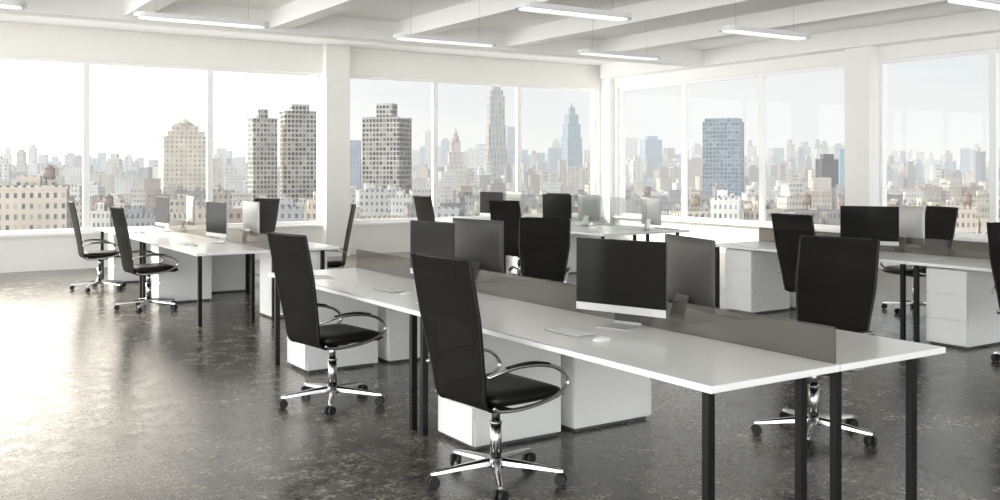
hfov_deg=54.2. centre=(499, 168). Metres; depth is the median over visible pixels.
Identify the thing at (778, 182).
building
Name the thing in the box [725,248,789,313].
drawer unit
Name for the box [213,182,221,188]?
building
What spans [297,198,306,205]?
building
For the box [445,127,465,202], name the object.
building
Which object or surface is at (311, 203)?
building
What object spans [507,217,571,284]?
office chair
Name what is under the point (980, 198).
building
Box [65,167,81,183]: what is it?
building
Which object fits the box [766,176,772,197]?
building
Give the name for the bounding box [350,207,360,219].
building
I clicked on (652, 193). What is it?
building
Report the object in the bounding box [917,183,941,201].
building
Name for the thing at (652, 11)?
beam
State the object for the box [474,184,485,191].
building
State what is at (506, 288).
office desk
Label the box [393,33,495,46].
pendant lamp
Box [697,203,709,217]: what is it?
building
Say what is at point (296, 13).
beam
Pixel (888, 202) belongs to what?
building
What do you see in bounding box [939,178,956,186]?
building
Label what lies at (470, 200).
building
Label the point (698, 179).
building
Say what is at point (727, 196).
building
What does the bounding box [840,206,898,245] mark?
computer monitor
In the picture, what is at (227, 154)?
building
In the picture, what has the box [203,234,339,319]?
office desk
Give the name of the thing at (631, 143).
building
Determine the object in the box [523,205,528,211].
building
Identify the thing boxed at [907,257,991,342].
office desk
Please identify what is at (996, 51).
window
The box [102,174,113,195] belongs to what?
building
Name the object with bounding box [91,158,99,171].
building
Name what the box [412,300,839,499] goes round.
office desk
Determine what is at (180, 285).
drawer unit
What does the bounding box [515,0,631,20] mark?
pendant lamp
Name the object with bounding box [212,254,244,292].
drawer unit
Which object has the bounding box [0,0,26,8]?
pendant lamp
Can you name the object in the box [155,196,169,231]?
computer monitor
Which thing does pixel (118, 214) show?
office chair
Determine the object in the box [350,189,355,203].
building
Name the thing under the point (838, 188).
building
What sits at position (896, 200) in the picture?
building
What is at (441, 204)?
building
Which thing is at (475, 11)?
beam
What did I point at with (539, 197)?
building
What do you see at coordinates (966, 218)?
building
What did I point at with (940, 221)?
office chair
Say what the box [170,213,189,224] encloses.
building
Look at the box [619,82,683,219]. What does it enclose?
window
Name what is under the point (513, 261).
drawer unit
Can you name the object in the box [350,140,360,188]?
building
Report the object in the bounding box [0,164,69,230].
building
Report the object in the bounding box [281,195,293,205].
building
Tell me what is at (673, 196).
building
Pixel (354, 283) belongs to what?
office desk
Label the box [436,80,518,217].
window
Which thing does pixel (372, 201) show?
building
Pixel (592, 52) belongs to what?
pendant lamp
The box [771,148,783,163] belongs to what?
building
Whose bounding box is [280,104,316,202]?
building
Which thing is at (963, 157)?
building
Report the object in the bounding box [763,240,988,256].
office desk
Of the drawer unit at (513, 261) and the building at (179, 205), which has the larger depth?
the building at (179, 205)
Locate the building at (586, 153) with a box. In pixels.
[583,150,590,165]
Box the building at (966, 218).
[955,192,976,232]
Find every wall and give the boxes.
[0,22,600,272]
[614,32,999,268]
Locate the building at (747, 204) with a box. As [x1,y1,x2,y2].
[743,196,773,208]
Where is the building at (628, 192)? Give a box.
[626,190,631,198]
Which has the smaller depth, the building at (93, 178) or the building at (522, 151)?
the building at (93, 178)
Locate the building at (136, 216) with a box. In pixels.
[125,205,158,226]
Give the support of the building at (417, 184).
on the ground
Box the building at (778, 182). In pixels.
[776,180,792,185]
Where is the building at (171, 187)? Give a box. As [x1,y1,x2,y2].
[163,184,183,199]
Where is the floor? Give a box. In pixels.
[0,252,999,499]
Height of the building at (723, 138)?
161.764 m
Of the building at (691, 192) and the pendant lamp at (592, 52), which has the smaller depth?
the pendant lamp at (592, 52)
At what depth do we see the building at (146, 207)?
420.10 m
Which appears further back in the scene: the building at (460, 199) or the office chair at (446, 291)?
the building at (460, 199)
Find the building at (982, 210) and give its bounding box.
[966,205,988,217]
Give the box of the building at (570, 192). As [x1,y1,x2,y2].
[569,191,577,206]
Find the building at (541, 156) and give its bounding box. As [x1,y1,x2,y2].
[531,153,544,160]
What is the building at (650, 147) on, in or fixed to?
on the ground
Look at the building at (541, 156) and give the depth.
3239.62 m
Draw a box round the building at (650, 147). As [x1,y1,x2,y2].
[640,136,661,177]
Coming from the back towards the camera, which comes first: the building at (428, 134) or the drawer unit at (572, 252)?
the building at (428, 134)
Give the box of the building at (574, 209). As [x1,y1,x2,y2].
[572,207,577,212]
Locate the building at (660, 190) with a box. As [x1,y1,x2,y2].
[658,189,667,195]
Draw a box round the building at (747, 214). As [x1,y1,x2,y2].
[742,201,782,220]
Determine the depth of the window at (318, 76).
17.67 m
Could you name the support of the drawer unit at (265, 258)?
on the floor
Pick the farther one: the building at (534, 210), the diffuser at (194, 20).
the building at (534, 210)
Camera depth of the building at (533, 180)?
1080.64 m
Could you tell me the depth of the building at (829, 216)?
311.20 m
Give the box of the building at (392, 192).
[388,185,405,214]
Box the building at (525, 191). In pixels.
[506,189,527,194]
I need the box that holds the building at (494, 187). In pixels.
[487,180,504,199]
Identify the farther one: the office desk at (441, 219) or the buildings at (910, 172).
the buildings at (910, 172)
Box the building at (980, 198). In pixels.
[973,191,988,204]
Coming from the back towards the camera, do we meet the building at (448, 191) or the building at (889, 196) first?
the building at (448, 191)
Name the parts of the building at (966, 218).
water tank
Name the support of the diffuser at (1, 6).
attached to the pendant lamp at (8, 4)
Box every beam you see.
[0,0,702,66]
[125,0,175,16]
[271,0,374,28]
[396,0,573,34]
[505,0,772,47]
[599,0,950,51]
[600,9,999,78]
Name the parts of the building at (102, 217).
water tank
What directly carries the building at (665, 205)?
on the ground
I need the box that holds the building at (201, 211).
[196,199,214,223]
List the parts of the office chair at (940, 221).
seat, backrest, backrest frame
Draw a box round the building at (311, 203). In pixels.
[306,192,316,220]
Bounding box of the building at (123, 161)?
[122,160,132,171]
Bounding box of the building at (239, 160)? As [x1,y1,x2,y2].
[236,157,244,174]
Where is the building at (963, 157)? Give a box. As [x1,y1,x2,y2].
[956,150,970,173]
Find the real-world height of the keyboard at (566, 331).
0.011 m
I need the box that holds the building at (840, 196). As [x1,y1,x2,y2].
[837,188,844,208]
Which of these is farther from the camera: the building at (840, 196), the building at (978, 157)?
the building at (978, 157)
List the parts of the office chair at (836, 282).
backrest, backrest frame, armrest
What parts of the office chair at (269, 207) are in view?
backrest, backrest frame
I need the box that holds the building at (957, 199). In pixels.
[952,197,963,205]
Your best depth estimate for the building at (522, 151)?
3039.63 m
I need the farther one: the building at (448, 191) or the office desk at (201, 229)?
the building at (448, 191)
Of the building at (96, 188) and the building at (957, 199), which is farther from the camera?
the building at (96, 188)
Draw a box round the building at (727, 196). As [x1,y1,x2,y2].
[727,196,741,219]
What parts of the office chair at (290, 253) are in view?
backrest frame, backrest, armrest, seat, armrest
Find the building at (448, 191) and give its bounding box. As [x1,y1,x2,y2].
[438,186,455,202]
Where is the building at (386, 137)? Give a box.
[362,103,411,193]
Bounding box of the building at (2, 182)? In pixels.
[0,180,10,184]
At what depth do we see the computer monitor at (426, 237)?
7.00 m
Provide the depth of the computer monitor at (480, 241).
7.28 m
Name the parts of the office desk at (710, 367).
leg, leg, leg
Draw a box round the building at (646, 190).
[633,186,650,212]
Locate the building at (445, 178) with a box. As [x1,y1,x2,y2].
[438,171,456,188]
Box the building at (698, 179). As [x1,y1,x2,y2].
[695,176,702,189]
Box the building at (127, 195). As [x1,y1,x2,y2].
[124,191,130,202]
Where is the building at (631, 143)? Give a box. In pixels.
[626,138,637,160]
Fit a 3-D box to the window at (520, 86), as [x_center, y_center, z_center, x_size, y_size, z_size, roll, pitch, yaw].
[1.242,-0.367,20.965,2.050,2.765,0.070,0,0,-33]
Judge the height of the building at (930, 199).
95.682 m
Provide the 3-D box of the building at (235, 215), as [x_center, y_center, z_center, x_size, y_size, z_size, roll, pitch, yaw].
[-81.128,62.209,314.221,12.459,98.783,8.842,0,0,-17]
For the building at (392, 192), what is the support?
on the ground
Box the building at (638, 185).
[634,181,643,194]
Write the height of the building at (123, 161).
141.070 m
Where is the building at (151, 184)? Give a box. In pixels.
[144,178,160,204]
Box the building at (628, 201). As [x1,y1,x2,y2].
[626,199,632,212]
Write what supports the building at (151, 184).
on the ground
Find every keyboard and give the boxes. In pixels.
[314,275,335,279]
[373,286,404,292]
[498,276,531,280]
[544,327,595,337]
[910,247,940,250]
[961,254,989,259]
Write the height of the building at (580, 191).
100.199 m
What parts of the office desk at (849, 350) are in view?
leg, leg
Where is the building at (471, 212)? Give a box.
[468,202,483,215]
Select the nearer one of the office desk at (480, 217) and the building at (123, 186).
the office desk at (480, 217)
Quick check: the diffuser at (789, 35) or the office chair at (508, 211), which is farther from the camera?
the office chair at (508, 211)
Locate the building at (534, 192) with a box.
[529,190,539,206]
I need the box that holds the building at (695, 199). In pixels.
[669,194,709,217]
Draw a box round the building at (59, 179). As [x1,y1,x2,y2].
[49,176,64,184]
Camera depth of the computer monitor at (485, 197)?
16.19 m
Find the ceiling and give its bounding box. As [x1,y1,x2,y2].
[0,0,987,65]
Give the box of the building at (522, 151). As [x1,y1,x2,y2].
[521,150,527,156]
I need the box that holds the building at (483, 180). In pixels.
[477,175,490,191]
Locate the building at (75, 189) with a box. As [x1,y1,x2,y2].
[70,184,81,201]
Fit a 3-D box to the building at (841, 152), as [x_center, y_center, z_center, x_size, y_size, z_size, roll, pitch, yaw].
[351.886,45.716,1002.746,8.245,131.767,5.892,0,0,0]
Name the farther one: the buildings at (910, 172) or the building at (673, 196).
the buildings at (910, 172)
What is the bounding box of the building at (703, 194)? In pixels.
[697,190,710,207]
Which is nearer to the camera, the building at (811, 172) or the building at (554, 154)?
the building at (811, 172)
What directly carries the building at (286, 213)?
on the ground
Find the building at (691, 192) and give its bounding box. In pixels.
[688,187,699,207]
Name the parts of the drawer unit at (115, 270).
drawer, drawer, drawer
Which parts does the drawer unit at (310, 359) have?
drawer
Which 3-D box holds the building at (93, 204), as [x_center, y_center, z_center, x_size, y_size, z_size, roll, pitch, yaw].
[-177.821,61.623,424.128,12.195,99.954,8.656,0,0,-17]
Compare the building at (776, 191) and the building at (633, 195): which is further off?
the building at (776, 191)
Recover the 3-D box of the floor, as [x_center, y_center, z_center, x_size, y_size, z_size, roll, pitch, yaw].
[0.046,1.725,7.218,19.950,0.250,22.050,0,0,-33]
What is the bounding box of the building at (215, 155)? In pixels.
[214,154,221,159]
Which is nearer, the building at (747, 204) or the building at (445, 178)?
the building at (747, 204)
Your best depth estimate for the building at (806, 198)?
311.62 m
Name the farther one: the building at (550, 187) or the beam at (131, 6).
the building at (550, 187)
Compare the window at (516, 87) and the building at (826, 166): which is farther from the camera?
the building at (826, 166)
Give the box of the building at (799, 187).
[781,183,804,195]
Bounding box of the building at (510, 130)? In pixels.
[507,127,514,155]
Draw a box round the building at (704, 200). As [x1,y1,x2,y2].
[702,198,709,207]
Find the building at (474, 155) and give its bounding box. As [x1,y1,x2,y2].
[469,150,479,167]
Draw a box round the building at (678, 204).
[675,197,695,210]
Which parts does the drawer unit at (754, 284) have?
drawer, drawer, drawer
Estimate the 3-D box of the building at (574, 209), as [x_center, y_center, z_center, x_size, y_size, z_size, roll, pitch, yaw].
[24.906,61.886,312.414,7.297,99.428,5.228,0,0,-17]
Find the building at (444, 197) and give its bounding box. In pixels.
[438,195,453,206]
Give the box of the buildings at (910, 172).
[0,136,999,199]
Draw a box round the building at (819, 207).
[817,205,828,223]
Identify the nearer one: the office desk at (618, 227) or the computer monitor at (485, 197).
the office desk at (618, 227)
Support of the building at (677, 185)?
on the ground
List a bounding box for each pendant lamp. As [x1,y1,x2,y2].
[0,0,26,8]
[134,0,268,28]
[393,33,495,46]
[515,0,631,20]
[578,6,660,59]
[718,0,809,39]
[943,0,999,10]
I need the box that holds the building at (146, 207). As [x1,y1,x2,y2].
[144,205,159,225]
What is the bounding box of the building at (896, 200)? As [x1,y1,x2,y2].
[891,199,905,205]
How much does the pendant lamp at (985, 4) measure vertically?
0.678 m
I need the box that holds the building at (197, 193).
[190,186,205,206]
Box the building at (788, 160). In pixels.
[786,158,795,164]
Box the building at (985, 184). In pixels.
[978,181,988,194]
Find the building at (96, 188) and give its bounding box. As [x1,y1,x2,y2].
[90,182,105,196]
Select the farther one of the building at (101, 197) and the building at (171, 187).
the building at (171, 187)
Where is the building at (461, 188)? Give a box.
[458,186,471,195]
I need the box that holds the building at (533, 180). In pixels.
[528,175,539,194]
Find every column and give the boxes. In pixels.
[322,44,349,256]
[845,46,876,205]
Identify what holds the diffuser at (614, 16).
attached to the pendant lamp at (537, 7)
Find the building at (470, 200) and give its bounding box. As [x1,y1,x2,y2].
[464,190,483,215]
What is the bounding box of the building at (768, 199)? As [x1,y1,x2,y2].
[766,197,776,208]
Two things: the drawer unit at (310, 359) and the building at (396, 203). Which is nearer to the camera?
the drawer unit at (310, 359)
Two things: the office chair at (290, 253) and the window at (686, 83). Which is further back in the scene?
the window at (686, 83)
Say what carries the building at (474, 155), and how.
on the ground
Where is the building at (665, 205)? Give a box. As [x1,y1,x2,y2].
[658,196,672,215]
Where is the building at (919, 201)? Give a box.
[907,198,940,209]
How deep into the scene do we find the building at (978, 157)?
1249.90 m
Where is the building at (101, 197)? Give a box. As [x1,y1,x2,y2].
[94,195,103,200]
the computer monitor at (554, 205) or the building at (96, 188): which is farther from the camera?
the building at (96, 188)
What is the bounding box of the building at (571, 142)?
[561,102,581,172]
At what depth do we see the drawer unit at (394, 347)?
8.08 m
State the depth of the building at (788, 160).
3079.97 m
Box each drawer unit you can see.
[108,233,151,282]
[151,244,211,303]
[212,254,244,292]
[260,250,326,317]
[287,289,377,372]
[378,306,428,362]
[438,334,560,449]
[510,256,516,274]
[561,354,650,430]
[567,233,595,273]
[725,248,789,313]
[790,292,795,308]
[926,267,999,348]
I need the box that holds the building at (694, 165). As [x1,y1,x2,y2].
[688,159,701,191]
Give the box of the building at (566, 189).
[563,186,574,193]
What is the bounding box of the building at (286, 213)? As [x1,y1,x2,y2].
[277,199,303,221]
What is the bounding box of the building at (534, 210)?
[530,207,542,213]
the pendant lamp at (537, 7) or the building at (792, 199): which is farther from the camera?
the building at (792, 199)
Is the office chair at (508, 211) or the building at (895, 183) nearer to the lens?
the office chair at (508, 211)
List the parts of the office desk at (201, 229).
leg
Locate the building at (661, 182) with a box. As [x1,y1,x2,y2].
[656,177,672,191]
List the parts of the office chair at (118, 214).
backrest, backrest frame, armrest, armrest, seat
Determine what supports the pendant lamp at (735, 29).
hanging from the ceiling
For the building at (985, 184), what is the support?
on the ground
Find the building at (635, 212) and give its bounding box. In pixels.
[634,211,666,214]
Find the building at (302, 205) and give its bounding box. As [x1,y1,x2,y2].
[299,204,306,220]
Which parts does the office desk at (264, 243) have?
leg, leg, leg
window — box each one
[0,56,85,234]
[86,61,209,231]
[210,68,320,226]
[350,76,435,222]
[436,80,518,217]
[519,85,595,216]
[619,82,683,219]
[684,74,760,223]
[761,65,844,228]
[879,49,992,237]
[993,48,999,221]
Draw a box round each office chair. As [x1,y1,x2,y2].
[68,201,125,291]
[110,206,178,312]
[253,198,279,276]
[267,232,386,415]
[325,203,355,268]
[410,252,569,499]
[413,195,434,221]
[489,200,520,276]
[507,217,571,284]
[751,235,879,450]
[771,213,814,291]
[880,206,958,313]
[987,222,999,360]
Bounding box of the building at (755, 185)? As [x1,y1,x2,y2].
[746,182,766,197]
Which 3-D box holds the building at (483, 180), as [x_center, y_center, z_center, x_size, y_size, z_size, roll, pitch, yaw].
[-17.787,59.280,1084.251,12.546,104.640,8.902,0,0,-17]
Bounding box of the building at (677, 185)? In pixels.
[672,179,681,196]
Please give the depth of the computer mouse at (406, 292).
6.59 m
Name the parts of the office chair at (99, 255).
backrest frame, backrest, armrest, armrest, seat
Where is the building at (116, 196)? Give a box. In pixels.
[106,193,122,202]
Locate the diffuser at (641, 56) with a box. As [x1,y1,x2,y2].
[581,53,657,59]
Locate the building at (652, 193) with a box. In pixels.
[645,191,660,196]
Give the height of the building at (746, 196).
101.026 m
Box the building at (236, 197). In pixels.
[231,193,251,207]
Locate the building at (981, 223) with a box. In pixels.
[976,218,999,233]
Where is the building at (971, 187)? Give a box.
[962,182,982,198]
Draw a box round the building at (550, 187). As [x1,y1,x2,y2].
[543,183,562,192]
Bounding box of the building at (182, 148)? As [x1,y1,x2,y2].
[158,118,205,195]
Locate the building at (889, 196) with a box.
[887,194,902,204]
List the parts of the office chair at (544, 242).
backrest, seat, armrest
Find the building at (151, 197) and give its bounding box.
[147,190,170,204]
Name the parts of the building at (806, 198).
water tank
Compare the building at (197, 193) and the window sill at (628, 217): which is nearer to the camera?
the window sill at (628, 217)
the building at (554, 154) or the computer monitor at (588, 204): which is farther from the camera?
the building at (554, 154)
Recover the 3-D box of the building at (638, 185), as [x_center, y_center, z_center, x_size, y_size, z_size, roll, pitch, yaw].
[154.552,62.424,1083.744,11.096,98.351,7.887,0,0,11]
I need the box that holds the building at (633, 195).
[631,191,637,212]
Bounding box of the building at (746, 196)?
[741,188,758,208]
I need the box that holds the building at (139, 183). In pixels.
[134,179,143,188]
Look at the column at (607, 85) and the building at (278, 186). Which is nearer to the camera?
the column at (607, 85)
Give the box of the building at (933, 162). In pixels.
[931,160,937,164]
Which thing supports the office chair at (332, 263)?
on the floor
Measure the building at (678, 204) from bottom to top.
99.625 m
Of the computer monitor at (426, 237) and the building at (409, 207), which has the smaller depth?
the computer monitor at (426, 237)
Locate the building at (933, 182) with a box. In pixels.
[926,180,938,186]
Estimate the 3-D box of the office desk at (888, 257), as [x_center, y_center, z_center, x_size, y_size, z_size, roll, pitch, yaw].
[3.391,1.225,10.259,0.775,0.750,2.492,0,0,-33]
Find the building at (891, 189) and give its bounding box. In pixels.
[887,185,899,194]
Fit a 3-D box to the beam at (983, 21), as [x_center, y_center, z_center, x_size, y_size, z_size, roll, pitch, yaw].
[8.194,-2.120,12.251,0.300,0.300,21.600,0,0,-33]
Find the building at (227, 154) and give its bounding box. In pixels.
[224,151,231,165]
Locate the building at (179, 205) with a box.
[170,194,199,224]
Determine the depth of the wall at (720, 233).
17.93 m
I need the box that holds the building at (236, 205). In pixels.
[234,202,242,207]
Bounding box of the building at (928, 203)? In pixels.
[927,202,937,205]
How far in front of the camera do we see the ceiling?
15.12 m
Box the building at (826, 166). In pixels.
[815,154,838,191]
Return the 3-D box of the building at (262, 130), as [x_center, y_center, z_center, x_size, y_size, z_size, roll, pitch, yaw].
[-157.126,36.128,645.707,16.704,150.944,11.813,0,0,-32]
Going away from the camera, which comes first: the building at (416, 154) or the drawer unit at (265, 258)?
the drawer unit at (265, 258)
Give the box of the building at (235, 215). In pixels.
[228,208,242,223]
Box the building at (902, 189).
[900,187,915,204]
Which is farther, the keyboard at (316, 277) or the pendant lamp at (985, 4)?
the pendant lamp at (985, 4)
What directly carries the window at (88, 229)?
in the wall at (38, 253)
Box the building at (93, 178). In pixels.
[90,175,99,182]
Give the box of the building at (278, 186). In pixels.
[277,185,279,196]
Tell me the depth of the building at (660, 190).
759.40 m
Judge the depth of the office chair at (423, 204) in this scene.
15.56 m
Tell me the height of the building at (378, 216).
96.465 m
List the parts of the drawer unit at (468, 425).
drawer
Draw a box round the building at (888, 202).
[887,201,894,205]
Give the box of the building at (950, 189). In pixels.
[941,180,961,204]
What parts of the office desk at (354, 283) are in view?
leg, leg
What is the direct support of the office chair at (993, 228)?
on the floor
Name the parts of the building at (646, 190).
water tank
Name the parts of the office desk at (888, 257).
leg, leg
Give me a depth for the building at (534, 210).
310.52 m
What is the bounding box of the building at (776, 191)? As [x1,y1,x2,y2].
[769,186,780,201]
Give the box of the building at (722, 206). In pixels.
[710,190,739,219]
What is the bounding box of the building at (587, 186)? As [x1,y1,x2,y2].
[584,181,590,193]
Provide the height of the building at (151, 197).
100.084 m
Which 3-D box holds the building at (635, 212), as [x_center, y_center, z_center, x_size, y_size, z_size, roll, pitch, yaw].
[48.213,62.528,312.940,8.800,98.144,6.280,0,0,-17]
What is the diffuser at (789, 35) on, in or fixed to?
attached to the pendant lamp at (735, 29)
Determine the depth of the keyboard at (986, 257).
9.38 m
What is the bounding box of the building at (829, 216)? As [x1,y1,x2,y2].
[821,209,839,224]
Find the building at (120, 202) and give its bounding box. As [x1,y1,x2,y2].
[113,199,130,208]
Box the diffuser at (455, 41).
[397,38,492,46]
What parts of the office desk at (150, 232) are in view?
leg, leg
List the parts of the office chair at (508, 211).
backrest, backrest frame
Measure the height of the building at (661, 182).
102.636 m
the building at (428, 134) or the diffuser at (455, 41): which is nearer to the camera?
the diffuser at (455, 41)
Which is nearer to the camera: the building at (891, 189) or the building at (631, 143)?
the building at (891, 189)
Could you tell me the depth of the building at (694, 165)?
1249.90 m
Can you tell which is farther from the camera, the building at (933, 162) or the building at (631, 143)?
the building at (631, 143)
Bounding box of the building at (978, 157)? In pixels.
[972,148,985,185]
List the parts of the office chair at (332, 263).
seat, armrest, backrest, backrest frame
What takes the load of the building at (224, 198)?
on the ground
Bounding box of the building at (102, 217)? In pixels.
[90,194,113,227]
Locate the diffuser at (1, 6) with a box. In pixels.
[0,5,21,8]
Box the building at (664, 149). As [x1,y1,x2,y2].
[663,148,674,165]
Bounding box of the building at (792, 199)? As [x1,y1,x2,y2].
[776,190,808,213]
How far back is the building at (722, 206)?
310.21 m
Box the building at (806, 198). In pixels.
[783,192,819,223]
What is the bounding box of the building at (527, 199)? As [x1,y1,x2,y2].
[523,195,532,213]
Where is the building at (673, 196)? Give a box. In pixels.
[663,190,681,210]
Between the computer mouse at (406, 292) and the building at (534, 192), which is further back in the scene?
the building at (534, 192)
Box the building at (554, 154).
[548,148,560,182]
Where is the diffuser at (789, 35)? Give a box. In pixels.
[722,30,806,39]
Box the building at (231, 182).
[224,175,242,192]
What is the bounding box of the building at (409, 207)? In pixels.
[404,195,419,217]
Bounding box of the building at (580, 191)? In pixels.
[573,189,586,206]
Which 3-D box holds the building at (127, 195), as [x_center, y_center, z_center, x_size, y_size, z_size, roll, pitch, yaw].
[-286.457,64.017,764.815,14.157,95.167,10.030,0,0,-17]
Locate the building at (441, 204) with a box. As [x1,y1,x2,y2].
[440,203,461,206]
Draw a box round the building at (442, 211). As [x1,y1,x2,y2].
[438,207,464,216]
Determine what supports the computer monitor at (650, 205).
on the office desk at (618, 227)
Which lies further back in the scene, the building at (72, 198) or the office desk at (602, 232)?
the building at (72, 198)
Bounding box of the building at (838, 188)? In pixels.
[831,184,842,208]
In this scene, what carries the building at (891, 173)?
on the ground
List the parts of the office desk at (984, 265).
leg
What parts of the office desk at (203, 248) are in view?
leg, leg, leg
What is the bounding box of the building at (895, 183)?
[888,181,897,187]
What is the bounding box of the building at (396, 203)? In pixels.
[390,191,410,217]
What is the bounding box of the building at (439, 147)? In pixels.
[438,146,440,166]
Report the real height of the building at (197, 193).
101.908 m
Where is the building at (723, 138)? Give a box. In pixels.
[702,118,743,196]
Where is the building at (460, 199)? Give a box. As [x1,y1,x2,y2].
[456,192,471,215]
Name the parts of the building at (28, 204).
water tank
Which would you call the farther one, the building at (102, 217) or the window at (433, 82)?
the building at (102, 217)
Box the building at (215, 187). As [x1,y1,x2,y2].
[214,186,228,194]
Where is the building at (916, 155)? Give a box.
[913,152,923,159]
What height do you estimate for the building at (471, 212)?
101.086 m
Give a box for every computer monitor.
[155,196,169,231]
[184,196,196,229]
[206,201,226,243]
[242,201,260,241]
[410,220,454,286]
[453,218,503,282]
[480,192,502,215]
[506,191,522,215]
[543,194,571,221]
[576,237,666,330]
[578,194,599,225]
[641,196,660,229]
[665,234,714,323]
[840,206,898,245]
[888,205,924,251]
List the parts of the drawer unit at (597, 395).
drawer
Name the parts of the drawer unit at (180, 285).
drawer, drawer, drawer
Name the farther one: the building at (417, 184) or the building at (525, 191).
the building at (417, 184)
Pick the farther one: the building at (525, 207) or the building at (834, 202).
the building at (834, 202)
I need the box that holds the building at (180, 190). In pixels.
[173,186,189,199]
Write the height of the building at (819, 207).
95.866 m
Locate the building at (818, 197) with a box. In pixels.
[807,191,831,209]
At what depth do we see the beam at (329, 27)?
14.50 m
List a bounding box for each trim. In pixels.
[0,215,602,237]
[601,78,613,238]
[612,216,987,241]
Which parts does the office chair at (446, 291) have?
backrest, backrest frame, armrest, seat, armrest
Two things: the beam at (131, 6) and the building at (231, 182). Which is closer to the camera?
the beam at (131, 6)
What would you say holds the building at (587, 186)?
on the ground
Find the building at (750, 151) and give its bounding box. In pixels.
[745,146,756,159]
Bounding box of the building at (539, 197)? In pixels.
[535,190,549,203]
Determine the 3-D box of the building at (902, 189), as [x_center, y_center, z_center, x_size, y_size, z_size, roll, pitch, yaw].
[319.025,63.050,763.430,10.199,97.100,7.259,0,0,11]
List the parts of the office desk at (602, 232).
leg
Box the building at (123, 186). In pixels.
[115,178,133,200]
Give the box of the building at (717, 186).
[712,182,724,196]
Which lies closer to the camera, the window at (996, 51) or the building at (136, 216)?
the window at (996, 51)
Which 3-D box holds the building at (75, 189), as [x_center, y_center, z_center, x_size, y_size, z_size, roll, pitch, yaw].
[-236.596,60.036,543.699,10.969,103.129,7.799,0,0,11]
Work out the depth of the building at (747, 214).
311.31 m
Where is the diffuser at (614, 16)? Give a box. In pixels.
[519,8,627,20]
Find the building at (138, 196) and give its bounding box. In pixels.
[130,189,146,204]
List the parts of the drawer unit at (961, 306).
drawer, drawer, drawer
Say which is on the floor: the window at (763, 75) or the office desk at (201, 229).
the office desk at (201, 229)
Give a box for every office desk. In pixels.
[98,227,197,297]
[139,236,270,326]
[154,225,248,291]
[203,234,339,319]
[268,268,515,430]
[357,264,575,299]
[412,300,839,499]
[435,217,490,222]
[467,216,574,221]
[504,226,647,273]
[519,295,945,499]
[571,222,689,240]
[715,241,951,340]
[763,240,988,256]
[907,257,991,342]
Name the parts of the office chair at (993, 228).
backrest frame, backrest, armrest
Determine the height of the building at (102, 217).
103.746 m
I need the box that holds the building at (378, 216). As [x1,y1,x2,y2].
[363,215,402,218]
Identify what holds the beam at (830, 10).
attached to the ceiling
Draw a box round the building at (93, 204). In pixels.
[74,196,103,227]
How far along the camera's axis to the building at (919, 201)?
422.15 m
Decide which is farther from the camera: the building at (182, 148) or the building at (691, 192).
the building at (182, 148)
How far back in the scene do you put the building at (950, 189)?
761.26 m
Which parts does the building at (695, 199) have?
water tank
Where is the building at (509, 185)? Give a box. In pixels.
[506,183,524,188]
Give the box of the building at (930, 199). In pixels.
[929,198,944,204]
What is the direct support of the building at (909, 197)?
on the ground
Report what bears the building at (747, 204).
on the ground
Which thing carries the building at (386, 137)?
on the ground
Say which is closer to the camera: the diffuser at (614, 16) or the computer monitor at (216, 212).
the diffuser at (614, 16)
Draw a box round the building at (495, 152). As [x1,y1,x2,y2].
[484,86,507,182]
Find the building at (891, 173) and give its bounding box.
[887,169,896,183]
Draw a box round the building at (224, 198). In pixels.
[201,189,231,223]
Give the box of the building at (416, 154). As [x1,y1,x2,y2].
[412,150,420,165]
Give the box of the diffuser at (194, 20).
[138,17,264,28]
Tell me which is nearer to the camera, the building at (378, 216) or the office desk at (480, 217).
the office desk at (480, 217)
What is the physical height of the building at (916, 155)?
166.644 m
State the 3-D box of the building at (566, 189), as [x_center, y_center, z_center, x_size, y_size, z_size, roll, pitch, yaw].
[73.813,65.566,1085.622,16.463,92.068,11.644,0,0,-17]
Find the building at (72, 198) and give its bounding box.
[70,196,74,227]
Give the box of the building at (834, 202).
[832,201,836,208]
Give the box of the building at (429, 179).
[428,178,431,189]
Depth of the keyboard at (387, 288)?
6.79 m
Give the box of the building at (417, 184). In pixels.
[412,179,426,189]
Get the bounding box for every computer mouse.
[400,291,413,294]
[592,336,610,341]
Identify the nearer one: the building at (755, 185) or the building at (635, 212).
the building at (635, 212)
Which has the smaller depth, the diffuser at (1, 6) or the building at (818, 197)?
the diffuser at (1, 6)
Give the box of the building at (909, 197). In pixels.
[903,191,923,205]
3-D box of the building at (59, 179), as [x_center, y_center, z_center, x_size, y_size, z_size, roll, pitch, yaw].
[-492.759,59.768,1085.100,14.970,103.663,10.599,0,0,-17]
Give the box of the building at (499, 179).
[491,178,502,183]
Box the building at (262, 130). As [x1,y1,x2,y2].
[247,109,277,201]
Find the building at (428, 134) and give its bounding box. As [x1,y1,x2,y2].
[425,127,431,177]
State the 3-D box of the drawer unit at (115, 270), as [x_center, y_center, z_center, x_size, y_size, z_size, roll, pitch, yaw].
[-5.247,1.250,13.981,0.626,0.700,0.400,0,0,-33]
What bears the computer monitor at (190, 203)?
on the office desk at (201, 229)
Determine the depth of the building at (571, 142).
2003.68 m
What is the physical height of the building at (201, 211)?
101.881 m
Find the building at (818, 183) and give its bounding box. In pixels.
[812,177,831,191]
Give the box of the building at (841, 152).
[838,149,844,187]
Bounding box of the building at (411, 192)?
[409,190,431,197]
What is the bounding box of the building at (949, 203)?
[941,200,963,208]
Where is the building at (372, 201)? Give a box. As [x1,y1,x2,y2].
[355,183,388,218]
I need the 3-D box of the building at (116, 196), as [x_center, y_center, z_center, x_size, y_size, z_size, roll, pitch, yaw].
[-301.300,65.387,763.448,10.250,92.425,7.295,0,0,11]
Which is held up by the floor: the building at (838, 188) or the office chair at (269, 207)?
the office chair at (269, 207)
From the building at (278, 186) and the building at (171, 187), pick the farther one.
the building at (278, 186)
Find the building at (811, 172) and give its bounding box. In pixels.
[808,169,815,190]
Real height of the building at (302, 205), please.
96.395 m

